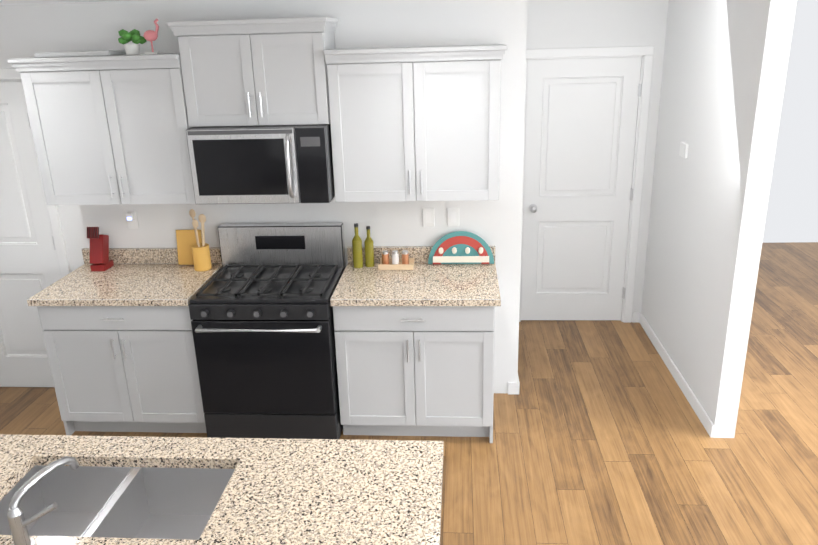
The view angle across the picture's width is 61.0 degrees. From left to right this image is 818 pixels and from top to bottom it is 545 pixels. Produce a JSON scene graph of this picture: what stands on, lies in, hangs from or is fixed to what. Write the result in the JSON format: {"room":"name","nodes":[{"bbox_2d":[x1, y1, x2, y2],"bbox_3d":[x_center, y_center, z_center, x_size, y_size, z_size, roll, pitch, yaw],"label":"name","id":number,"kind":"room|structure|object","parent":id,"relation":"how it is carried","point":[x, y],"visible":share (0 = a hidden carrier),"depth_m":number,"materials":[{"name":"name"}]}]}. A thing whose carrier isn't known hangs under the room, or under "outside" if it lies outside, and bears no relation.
{"room":"kitchen","nodes":[
{"label":"kitchen","id":0,"kind":"room"},
{"bbox_2d":[0,0,140,4],"bbox_3d":[0.023,-0.739,1.320,11.000,0.100,12.000,0,19,4],"label":"ceiling","id":1,"kind":"structure","parent":0,"point":[11,2],"depth_m":3.81,"materials":[{"name":"white paint"}]},
{"bbox_2d":[0,462,235,537],"bbox_3d":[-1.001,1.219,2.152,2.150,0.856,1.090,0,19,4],"label":"sink","id":2,"kind":"object","parent":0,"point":[125,490],"depth_m":2.42,"materials":[{"name":"grey metal"}]},
{"bbox_2d":[0,434,443,544],"bbox_3d":[-0.994,0.701,2.279,2.200,0.040,0.530,0,19,4],"label":"island countertop","id":3,"kind":"structure","parent":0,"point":[281,490],"depth_m":2.26,"materials":[{"name":"beige stone"}]},
{"bbox_2d":[7,456,78,544],"bbox_3d":[-1.095,0.664,2.043,0.236,0.186,0.264,0,19,4],"label":"faucet","id":4,"kind":"object","parent":3,"relation":"on","point":[18,522],"visible":0.98,"depth_m":1.95,"materials":[{"name":"silver metal"}]},
{"bbox_2d":[0,0,526,392],"bbox_3d":[-1.608,-0.385,4.383,4.590,2.470,0.120,0,19,4],"label":"wall","id":5,"kind":"structure","parent":0,"point":[28,30],"depth_m":4.03,"materials":[{"name":"white paint"}]},
{"bbox_2d":[0,68,70,386],"bbox_3d":[-2.583,-0.208,4.483,0.786,2.123,0.182,0,19,4],"label":"door","id":6,"kind":"structure","parent":5,"relation":"attached to","point":[33,257],"depth_m":4.47,"materials":[{"name":"white wood"}]},
{"bbox_2d":[125,211,138,228],"bbox_3d":[-1.732,-0.323,4.328,0.072,0.115,0.040,0,19,4],"label":"outlet","id":7,"kind":"object","parent":5,"relation":"attached to","point":[131,216],"depth_m":4.33,"materials":[{"name":"white plastic"}]},
{"bbox_2d":[7,17,507,204],"bbox_3d":[-0.802,-0.895,3.886,2.652,0.973,0.367,0,19,4],"label":"upper cabinet","id":8,"kind":"object","parent":5,"relation":"attached to","point":[418,123],"visible":0.94,"depth_m":3.74,"materials":[{"name":"grey wood"}]},
{"bbox_2d":[34,50,125,57],"bbox_3d":[-1.816,-1.215,3.857,0.420,0.025,0.220,0,19,4],"label":"tray","id":9,"kind":"object","parent":8,"relation":"on","point":[81,53],"visible":0.92,"depth_m":3.76,"materials":[{"name":"grey"}]},
{"bbox_2d":[118,29,146,54],"bbox_3d":[-1.507,-1.250,3.766,0.142,0.133,0.130,0,19,4],"label":"plant pot","id":10,"kind":"object","parent":8,"relation":"on","point":[134,36],"visible":0.96,"depth_m":3.76,"materials":[{"name":"white"}]},
{"bbox_2d":[143,18,159,54],"bbox_3d":[-1.377,-1.264,3.723,0.092,0.181,0.046,0,19,4],"label":"ornament","id":11,"kind":"object","parent":8,"relation":"on","point":[150,35],"visible":1,"depth_m":3.71,"materials":[{"name":"pink"}]},
{"bbox_2d":[186,124,334,203],"bbox_3d":[-0.806,-0.629,3.929,0.756,0.411,0.458,0,19,4],"label":"microwave","id":12,"kind":"object","parent":8,"relation":"attached to","point":[271,164],"visible":0.98,"depth_m":3.76,"materials":[{"name":"grey"}]},
{"bbox_2d":[422,208,434,226],"bbox_3d":[0.118,-0.335,4.206,0.072,0.115,0.009,0,19,4],"label":"outlet","id":13,"kind":"object","parent":5,"relation":"attached to","point":[428,218],"depth_m":4.20,"materials":[{"name":"white plastic"}]},
{"bbox_2d":[447,208,458,225],"bbox_3d":[0.268,-0.335,4.195,0.072,0.115,0.009,0,19,4],"label":"outlet","id":14,"kind":"object","parent":5,"relation":"attached to","point":[452,213],"depth_m":4.19,"materials":[{"name":"white plastic"}]},
{"bbox_2d":[514,377,519,393],"bbox_3d":[0.756,0.560,5.104,0.013,0.085,1.213,0,19,4],"label":"baseboard","id":15,"kind":"structure","parent":5,"relation":"attached to","point":[516,384],"depth_m":4.53,"materials":[{"name":"white wood"}]},
{"bbox_2d":[0,242,817,544],"bbox_3d":[0.093,1.691,2.155,11.000,0.100,12.000,0,19,4],"label":"floor","id":16,"kind":"structure","parent":0,"point":[601,436],"depth_m":3.99,"materials":[{"name":"brown wood"}]},
{"bbox_2d":[27,247,221,434],"bbox_3d":[-1.631,0.429,4.256,0.917,1.015,0.647,0,19,4],"label":"base cabinet","id":17,"kind":"object","parent":16,"relation":"on","point":[119,342],"visible":0.88,"depth_m":4.02,"materials":[{"name":"grey wood"}]},
{"bbox_2d":[87,227,113,270],"bbox_3d":[-1.920,-0.157,4.299,0.090,0.278,0.133,0,19,4],"label":"knife block","id":18,"kind":"object","parent":17,"relation":"on","point":[99,253],"visible":1,"depth_m":4.26,"materials":[{"name":"red wood"}]},
{"bbox_2d":[176,209,211,271],"bbox_3d":[-1.332,-0.207,4.249,0.239,0.373,0.153,0,19,4],"label":"utensil holder","id":19,"kind":"object","parent":17,"relation":"on","point":[193,248],"visible":1,"depth_m":4.25,"materials":[{"name":"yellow wood"}]},
{"bbox_2d":[189,223,345,438],"bbox_3d":[-0.788,0.368,4.115,0.764,1.175,0.704,0,19,4],"label":"range","id":20,"kind":"object","parent":16,"relation":"on","point":[261,315],"visible":0.94,"depth_m":3.91,"materials":[{"name":"black metal"}]},
{"bbox_2d":[330,246,500,442],"bbox_3d":[0.064,0.423,4.130,0.912,1.015,0.647,0,19,4],"label":"base cabinet","id":21,"kind":"object","parent":16,"relation":"on","point":[414,347],"visible":1,"depth_m":3.89,"materials":[{"name":"grey wood"}]},
{"bbox_2d":[352,223,374,267],"bbox_3d":[-0.279,-0.166,4.200,0.130,0.270,0.058,-4,19,-8],"label":"oil bottles","id":22,"kind":"object","parent":21,"relation":"on","point":[358,252],"visible":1,"depth_m":4.19,"materials":[{"name":"green glass"}]},
{"bbox_2d":[378,250,413,269],"bbox_3d":[-0.077,-0.081,4.199,0.210,0.100,0.125,0,19,4],"label":"tray","id":23,"kind":"object","parent":21,"relation":"on","point":[396,262],"visible":0.98,"depth_m":4.17,"materials":[{"name":"beige wood"}]},
{"bbox_2d":[428,231,493,263],"bbox_3d":[0.315,-0.149,4.206,0.400,0.199,0.057,0,19,4],"label":"welcome sign","id":24,"kind":"object","parent":21,"relation":"on","point":[461,247],"visible":1,"depth_m":4.20,"materials":[{"name":"teal wood"}]},
{"bbox_2d":[526,0,668,321],"bbox_3d":[1.302,-0.786,5.305,1.320,2.470,0.120,0,19,4],"label":"wall","id":25,"kind":"structure","parent":0,"point":[552,24],"depth_m":4.92,"materials":[{"name":"white paint"}]},
{"bbox_2d":[519,46,653,322],"bbox_3d":[1.289,-0.612,5.333,0.956,2.123,0.182,0,19,4],"label":"door","id":26,"kind":"structure","parent":25,"relation":"attached to","point":[585,123],"depth_m":5.28,"materials":[{"name":"white wood"}]},
{"bbox_2d":[641,0,796,437],"bbox_3d":[1.837,-0.491,4.402,0.120,2.470,1.700,0,19,4],"label":"wall","id":27,"kind":"structure","parent":0,"point":[725,67],"depth_m":3.98,"materials":[{"name":"white paint"}]},
{"bbox_2d":[635,312,713,437],"bbox_3d":[1.795,0.636,4.795,0.030,0.085,1.700,0,19,4],"label":"baseboard","id":28,"kind":"structure","parent":27,"relation":"attached to","point":[690,396],"depth_m":4.61,"materials":[{"name":"white wood"}]},
{"bbox_2d":[679,142,688,157],"bbox_3d":[1.771,-0.789,4.474,0.020,0.090,0.120,0,19,4],"label":"switch","id":29,"kind":"object","parent":27,"relation":"attached to","point":[683,151],"visible":1,"depth_m":4.45,"materials":[{"name":"white plastic"}]}
]}

